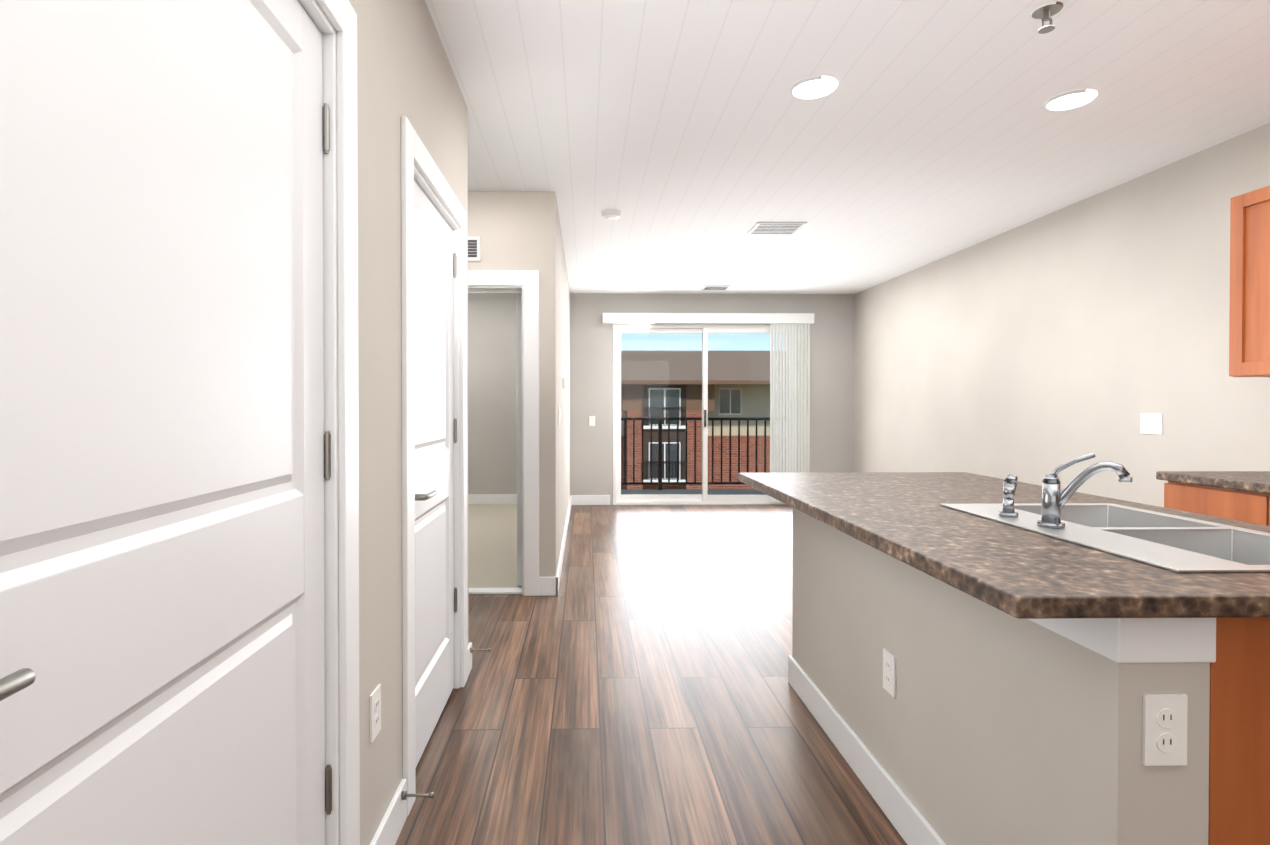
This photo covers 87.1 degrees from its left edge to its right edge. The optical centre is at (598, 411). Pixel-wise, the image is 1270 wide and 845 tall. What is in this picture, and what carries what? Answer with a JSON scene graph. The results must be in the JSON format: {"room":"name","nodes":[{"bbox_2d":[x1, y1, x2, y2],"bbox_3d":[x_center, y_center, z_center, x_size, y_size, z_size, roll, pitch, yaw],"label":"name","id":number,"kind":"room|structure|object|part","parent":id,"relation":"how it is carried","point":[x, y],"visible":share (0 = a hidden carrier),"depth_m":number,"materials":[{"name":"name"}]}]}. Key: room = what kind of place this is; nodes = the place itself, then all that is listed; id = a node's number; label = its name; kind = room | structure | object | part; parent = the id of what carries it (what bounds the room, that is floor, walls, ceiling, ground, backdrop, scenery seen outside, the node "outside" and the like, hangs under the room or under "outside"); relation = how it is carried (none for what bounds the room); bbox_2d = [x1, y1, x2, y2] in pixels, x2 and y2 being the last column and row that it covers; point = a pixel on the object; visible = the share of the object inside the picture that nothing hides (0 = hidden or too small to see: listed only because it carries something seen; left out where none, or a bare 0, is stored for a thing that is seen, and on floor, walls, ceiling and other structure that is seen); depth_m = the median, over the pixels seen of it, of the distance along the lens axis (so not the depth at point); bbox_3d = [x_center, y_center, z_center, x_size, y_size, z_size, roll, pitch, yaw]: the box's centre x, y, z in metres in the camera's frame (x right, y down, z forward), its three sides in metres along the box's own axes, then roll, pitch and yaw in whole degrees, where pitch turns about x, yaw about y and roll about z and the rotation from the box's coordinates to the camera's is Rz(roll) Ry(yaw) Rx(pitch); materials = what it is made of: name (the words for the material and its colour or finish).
{"room":"kitchen","nodes":[
{"label":"kitchen","id":0,"kind":"room"},
{"bbox_2d":[349,0,468,844],"bbox_3d":[-0.598,-0.076,0.750,0.120,2.490,4.420,0,1,-1],"label":"wall","id":1,"kind":"structure","parent":0,"point":[404,68],"depth_m":1.74,"materials":[{"name":"beige paint"}]},
{"bbox_2d":[0,0,331,844],"bbox_3d":[-0.550,0.190,0.902,0.096,1.931,0.994,0,1,-1],"label":"door","id":2,"kind":"structure","parent":1,"relation":"in","point":[162,644],"depth_m":0.86,"materials":[{"name":"white wood"}]},
{"bbox_3d":[-0.581,0.103,1.392,0.042,1.482,0.013,0,1,-1],"label":"door hinges","id":3,"kind":"part","parent":2,"relation":"part of","materials":[{"name":"silver metal"}]},
{"bbox_2d":[298,0,359,844],"bbox_3d":[-0.593,0.145,0.897,0.136,2.044,1.188,0,1,-1],"label":"door frame","id":4,"kind":"structure","parent":1,"relation":"attached to","point":[335,22],"depth_m":1.41,"materials":[{"name":"white wood"}]},
{"bbox_2d":[370,684,380,742],"bbox_3d":[-0.550,0.745,1.648,0.008,0.115,0.070,0,1,-1],"label":"outlet","id":5,"kind":"object","parent":1,"relation":"attached to","point":[375,712],"visible":1,"depth_m":1.64,"materials":[{"name":"white plastic"}]},
{"bbox_2d":[370,779,406,844],"bbox_3d":[-0.548,1.102,1.702,0.014,0.115,0.390,0,1,-1],"label":"baseboard","id":6,"kind":"structure","parent":1,"relation":"attached to","point":[389,829],"depth_m":1.77,"materials":[{"name":"white wood"}]},
{"bbox_2d":[401,791,434,799],"bbox_3d":[-0.500,1.064,1.848,0.088,0.022,0.022,0,1,-1],"label":"doorstop","id":7,"kind":"object","parent":6,"relation":"attached to","point":[404,795],"depth_m":1.84,"materials":[{"name":"grey metal"}]},
{"bbox_2d":[401,116,467,815],"bbox_3d":[-0.620,0.157,2.372,0.136,1.994,0.958,0,1,-1],"label":"door frame","id":8,"kind":"structure","parent":1,"relation":"attached to","point":[419,166],"depth_m":1.97,"materials":[{"name":"white wood"}]},
{"bbox_2d":[414,180,456,765],"bbox_3d":[-0.577,0.201,2.377,0.096,1.881,0.764,0,1,-1],"label":"door","id":9,"kind":"structure","parent":1,"relation":"in","point":[434,453],"depth_m":2.40,"materials":[{"name":"white wood"}]},
{"bbox_3d":[-0.606,0.090,2.752,0.042,1.482,0.013,0,1,-1],"label":"door hinges","id":10,"kind":"part","parent":9,"relation":"part of","materials":[{"name":"silver metal"}]},
{"bbox_2d":[468,642,471,671],"bbox_3d":[-1.284,1.091,2.965,1.439,0.115,0.014,0,1,-1],"label":"baseboard","id":11,"kind":"structure","parent":1,"relation":"attached to","point":[470,643],"depth_m":2.94,"materials":[{"name":"white wood"}]},
{"bbox_2d":[470,648,490,652],"bbox_3d":[-0.520,1.053,2.942,0.088,0.022,0.022,0,1,-1],"label":"doorstop","id":12,"kind":"object","parent":11,"relation":"attached to","point":[472,650],"depth_m":2.94,"materials":[{"name":"grey metal"}]},
{"bbox_2d":[468,191,556,576],"bbox_3d":[-1.206,-0.108,4.159,1.880,2.490,0.120,0,1,-1],"label":"wall","id":13,"kind":"structure","parent":0,"point":[514,230],"depth_m":4.11,"materials":[{"name":"beige paint"}]},
{"bbox_2d":[468,236,480,260],"bbox_3d":[-0.950,-0.997,4.088,0.450,0.150,0.013,0,1,-1],"label":"air vent","id":14,"kind":"object","parent":13,"relation":"in","point":[474,248],"visible":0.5,"depth_m":4.09,"materials":[{"name":"white metal"}]},
{"bbox_2d":[468,270,538,595],"bbox_3d":[-0.856,0.135,4.160,0.978,2.004,0.136,0,1,-1],"label":"door frame","id":15,"kind":"structure","parent":13,"relation":"attached to","point":[526,282],"depth_m":4.10,"materials":[{"name":"white wood"}]},
{"bbox_2d":[517,293,521,585],"bbox_3d":[-0.540,0.175,4.622,0.096,1.865,0.756,0,1,-1],"label":"door","id":16,"kind":"structure","parent":13,"relation":"in","point":[519,439],"depth_m":4.25,"materials":[{"name":"white wood"}]},
{"bbox_2d":[556,199,569,566],"bbox_3d":[-0.361,-0.126,6.040,0.120,2.490,3.610,0,1,-1],"label":"wall","id":17,"kind":"structure","parent":0,"point":[562,394],"depth_m":5.32,"materials":[{"name":"beige paint"}]},
{"bbox_2d":[558,408,559,424],"bbox_3d":[-0.267,0.033,4.548,0.011,0.115,0.070,0,1,-1],"label":"light switch","id":18,"kind":"object","parent":17,"relation":"attached to","point":[558,416],"visible":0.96,"depth_m":4.51,"materials":[{"name":"white plastic"}]},
{"bbox_2d":[554,495,571,595],"bbox_3d":[-0.292,1.062,5.985,0.014,0.115,3.744,0,1,-1],"label":"baseboard","id":19,"kind":"structure","parent":17,"relation":"attached to","point":[558,574],"depth_m":4.92,"materials":[{"name":"white wood"}]},
{"bbox_2d":[563,378,565,388],"bbox_3d":[-0.276,-0.225,5.385,0.024,0.080,0.120,0,1,-1],"label":"thermostat","id":20,"kind":"object","parent":17,"relation":"attached to","point":[564,383],"visible":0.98,"depth_m":5.33,"materials":[{"name":"white plastic"}]},
{"bbox_2d":[395,504,906,844],"bbox_3d":[0.056,1.195,3.274,6.370,0.100,9.420,0,1,-1],"label":"floor","id":21,"kind":"structure","parent":0,"point":[629,684],"depth_m":2.56,"materials":[{"name":"brown wood"}]},
{"bbox_2d":[468,504,521,587],"bbox_3d":[-1.740,1.113,6.026,2.640,0.014,3.610,0,1,-1],"label":"carpet floor","id":22,"kind":"structure","parent":21,"relation":"on","point":[492,545],"depth_m":5.48,"materials":[{"name":"beige carpet"}]},
{"bbox_2d":[1164,481,1269,525],"bbox_3d":[2.858,0.746,0.931,0.607,0.842,4.100,0,1,-1],"label":"base cabinet","id":23,"kind":"object","parent":21,"relation":"on","point":[1244,506],"visible":0.02,"depth_m":2.71,"materials":[{"name":"brown wood"}]},
{"bbox_2d":[1156,471,1269,493],"bbox_3d":[2.845,0.305,0.933,0.632,0.036,4.112,0,1,-1],"label":"countertop","id":24,"kind":"structure","parent":23,"relation":"on","point":[1255,481],"depth_m":2.77,"materials":[{"name":"laminate"}]},
{"bbox_2d":[1208,617,1269,844],"bbox_3d":[1.315,0.742,1.322,0.628,0.842,0.439,0,1,-1],"label":"base cabinet","id":25,"kind":"object","parent":21,"relation":"on","point":[1239,761],"visible":0.02,"depth_m":1.08,"materials":[{"name":"brown wood"}]},
{"bbox_2d":[738,472,1269,618],"bbox_3d":[1.135,0.295,1.988,1.010,0.036,1.895,0,1,-1],"label":"countertop","id":26,"kind":"structure","parent":25,"relation":"on","point":[910,520],"depth_m":1.36,"materials":[{"name":"laminate"}]},
{"bbox_2d":[1037,452,1131,527],"bbox_3d":[1.130,0.184,1.560,0.151,0.180,0.124,0,1,-1],"label":"kitchen faucet","id":27,"kind":"object","parent":26,"relation":"on","point":[1055,499],"visible":1,"depth_m":1.57,"materials":[{"name":"silver metal"}]},
{"bbox_2d":[940,503,1269,572],"bbox_3d":[1.267,0.363,1.573,0.510,0.176,0.790,0,1,-1],"label":"double-bowl sink","id":28,"kind":"object","parent":26,"relation":"in","point":[1178,544],"visible":0.42,"depth_m":1.56,"materials":[{"name":"silver metal"}]},
{"bbox_2d":[999,474,1017,516],"bbox_3d":[1.069,0.218,1.738,0.044,0.109,0.044,0,1,-1],"label":"sprayer","id":29,"kind":"object","parent":28,"relation":"on","point":[1009,488],"visible":1,"depth_m":1.73,"materials":[{"name":"silver metal"}]},
{"bbox_2d":[468,293,854,504],"bbox_3d":[-0.030,-0.143,7.911,6.370,2.490,0.120,0,1,-1],"label":"wall","id":30,"kind":"structure","parent":0,"point":[492,393],"depth_m":7.85,"materials":[{"name":"beige paint"}]},
{"bbox_2d":[468,494,516,503],"bbox_3d":[-1.789,1.031,7.823,2.610,0.115,0.014,0,1,-1],"label":"baseboard","id":31,"kind":"structure","parent":30,"relation":"attached to","point":[472,498],"depth_m":7.83,"materials":[{"name":"white wood"}]},
{"bbox_2d":[572,495,609,504],"bbox_3d":[-0.084,1.045,7.854,0.440,0.115,0.014,0,1,-1],"label":"baseboard","id":32,"kind":"structure","parent":30,"relation":"attached to","point":[576,499],"depth_m":7.85,"materials":[{"name":"white wood"}]},
{"bbox_2d":[589,416,594,425],"bbox_3d":[-0.074,0.113,7.847,0.070,0.115,0.011,0,1,-1],"label":"light switch","id":33,"kind":"object","parent":30,"relation":"attached to","point":[591,420],"visible":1,"depth_m":7.85,"materials":[{"name":"white plastic"}]},
{"bbox_2d":[613,503,784,504],"bbox_3d":[1.266,1.092,7.891,2.194,0.020,0.010,0,1,-1],"label":"sill","id":34,"kind":"structure","parent":30,"relation":"attached to","point":[687,503],"depth_m":7.88,"materials":[{"name":"white plastic"}]},
{"bbox_2d":[613,324,797,502],"bbox_3d":[1.265,0.036,7.922,2.194,2.132,0.110,0,1,-1],"label":"door","id":35,"kind":"structure","parent":30,"relation":"in","point":[703,496],"depth_m":7.91,"materials":[{"name":"white plastic"}]},
{"bbox_2d":[602,313,813,323],"bbox_3d":[1.287,-1.088,7.821,2.480,0.118,0.088,0,1,-1],"label":"valance","id":36,"kind":"object","parent":30,"relation":"attached to","point":[706,318],"visible":1,"depth_m":7.78,"materials":[{"name":"white plastic"}]},
{"bbox_2d":[770,323,809,502],"bbox_3d":[2.256,0.021,7.850,0.493,2.102,0.074,0,1,-1],"label":"vertical blinds","id":37,"kind":"object","parent":36,"relation":"hanging from","point":[797,376],"visible":0.79,"depth_m":7.84,"materials":[{"name":"white plastic"}]},
{"bbox_2d":[425,0,1269,293],"bbox_3d":[0.056,-1.395,3.250,6.370,0.100,9.420,0,1,-1],"label":"ceiling","id":38,"kind":"structure","parent":0,"point":[694,142],"depth_m":3.06,"materials":[{"name":"white paint"}]},
{"bbox_2d":[601,209,620,219],"bbox_3d":[0.087,-1.334,4.541,0.136,0.044,0.136,0,1,-1],"label":"smoke detector","id":39,"kind":"object","parent":38,"relation":"attached to","point":[611,214],"visible":1,"depth_m":4.50,"materials":[{"name":"white plastic"}]},
{"bbox_2d":[700,285,730,289],"bbox_3d":[1.304,-1.377,7.434,0.300,0.012,0.250,0,1,-1],"label":"ceiling vent","id":40,"kind":"object","parent":38,"relation":"in","point":[715,287],"visible":1,"depth_m":7.37,"materials":[{"name":"white metal"}]},
{"bbox_2d":[747,222,806,233],"bbox_3d":[1.315,-1.354,4.934,0.360,0.012,0.300,0,1,-1],"label":"ceiling vent","id":41,"kind":"object","parent":38,"relation":"in","point":[775,227],"visible":0.98,"depth_m":4.89,"materials":[{"name":"white metal"}]},
{"bbox_2d":[790,76,837,98],"bbox_3d":[0.890,-1.334,2.756,0.190,0.012,0.190,0,1,-1],"label":"recessed light","id":42,"kind":"object","parent":38,"relation":"in","point":[814,87],"visible":0.98,"depth_m":2.73,"materials":[{"name":"white"}]},
{"bbox_2d":[1030,2,1062,33],"bbox_3d":[1.490,-1.302,2.217,0.092,0.066,0.092,0,1,-1],"label":"sprinkler","id":43,"kind":"object","parent":38,"relation":"attached to","point":[1045,12],"visible":1,"depth_m":2.21,"materials":[{"name":"white metal"}]},
{"bbox_2d":[1044,89,1097,110],"bbox_3d":[2.028,-1.335,2.867,0.190,0.012,0.190,0,1,-1],"label":"recessed light","id":44,"kind":"object","parent":38,"relation":"in","point":[1071,99],"visible":1,"depth_m":2.85,"materials":[{"name":"white"}]},
{"bbox_2d":[792,508,1209,844],"bbox_3d":[0.911,0.780,1.956,0.152,0.755,1.720,0,1,-1],"label":"wall","id":45,"kind":"structure","parent":0,"point":[989,725],"depth_m":1.45,"materials":[{"name":"beige paint"}]},
{"bbox_2d":[788,655,945,844],"bbox_3d":[0.904,1.100,1.959,0.166,0.115,1.748,0,1,-1],"label":"baseboard","id":46,"kind":"structure","parent":45,"relation":"attached to","point":[908,821],"depth_m":2.05,"materials":[{"name":"white wood"}]},
{"bbox_2d":[883,648,895,697],"bbox_3d":[0.832,0.748,1.909,0.008,0.115,0.070,0,1,-1],"label":"outlet","id":47,"kind":"object","parent":45,"relation":"attached to","point":[889,672],"visible":1,"depth_m":1.90,"materials":[{"name":"white plastic"}]},
{"bbox_2d":[1028,618,1215,662],"bbox_3d":[0.911,0.359,1.952,0.164,0.088,1.732,0,1,-1],"label":"trim","id":48,"kind":"structure","parent":45,"relation":"on","point":[1155,640],"depth_m":1.09,"materials":[{"name":"white"}]},
{"bbox_2d":[1142,694,1187,765],"bbox_3d":[0.926,0.521,1.089,0.070,0.115,0.008,0,1,-1],"label":"outlet","id":49,"kind":"object","parent":45,"relation":"attached to","point":[1164,737],"visible":1,"depth_m":1.09,"materials":[{"name":"white plastic"}]},
{"bbox_2d":[854,123,1269,506],"bbox_3d":[3.181,-0.100,3.260,0.120,2.490,9.300,0,1,-1],"label":"wall","id":50,"kind":"structure","parent":0,"point":[1035,352],"depth_m":4.27,"materials":[{"name":"beige paint"}]},
{"bbox_2d":[1140,414,1161,434],"bbox_3d":[3.106,0.071,3.750,0.011,0.115,0.140,0,1,-1],"label":"light switch","id":51,"kind":"object","parent":50,"relation":"attached to","point":[1151,423],"visible":1,"depth_m":3.74,"materials":[{"name":"white plastic"}]},
{"bbox_2d":[1229,186,1269,376],"bbox_3d":[2.970,-0.550,2.713,0.317,0.800,0.517,0,1,-1],"label":"upper cabinet","id":52,"kind":"object","parent":50,"relation":"attached to","point":[1249,332],"visible":1,"depth_m":2.85,"materials":[{"name":"brown wood"}]},
{"label":"outside","id":53,"kind":"structure","parent":0,"visible":0},
{"bbox_2d":[621,489,766,494],"bbox_3d":[1.389,1.189,8.785,4.200,0.130,1.550,0,1,-1],"label":"balcony slab","id":54,"kind":"object","parent":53,"point":[697,491],"depth_m":9.31,"materials":[{"name":"grey concrete"}]},
{"bbox_2d":[621,417,785,489],"bbox_3d":[1.376,0.602,9.484,4.140,1.030,0.050,0,1,-1],"label":"balcony railing","id":55,"kind":"object","parent":54,"relation":"on","point":[660,482],"depth_m":9.47,"materials":[{"name":"black metal"}]},
{"bbox_3d":[4.316,9.903,39.952,170.000,0.200,60.400,0,1,-1],"label":"ground","id":56,"kind":"structure","parent":0,"visible":0},
{"bbox_2d":[621,350,785,488],"bbox_3d":[9.216,2.778,45.312,101.800,13.950,15.530,0,1,-1],"label":"building","id":57,"kind":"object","parent":56,"relation":"on","point":[636,378],"depth_m":39.63,"materials":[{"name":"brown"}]}
]}

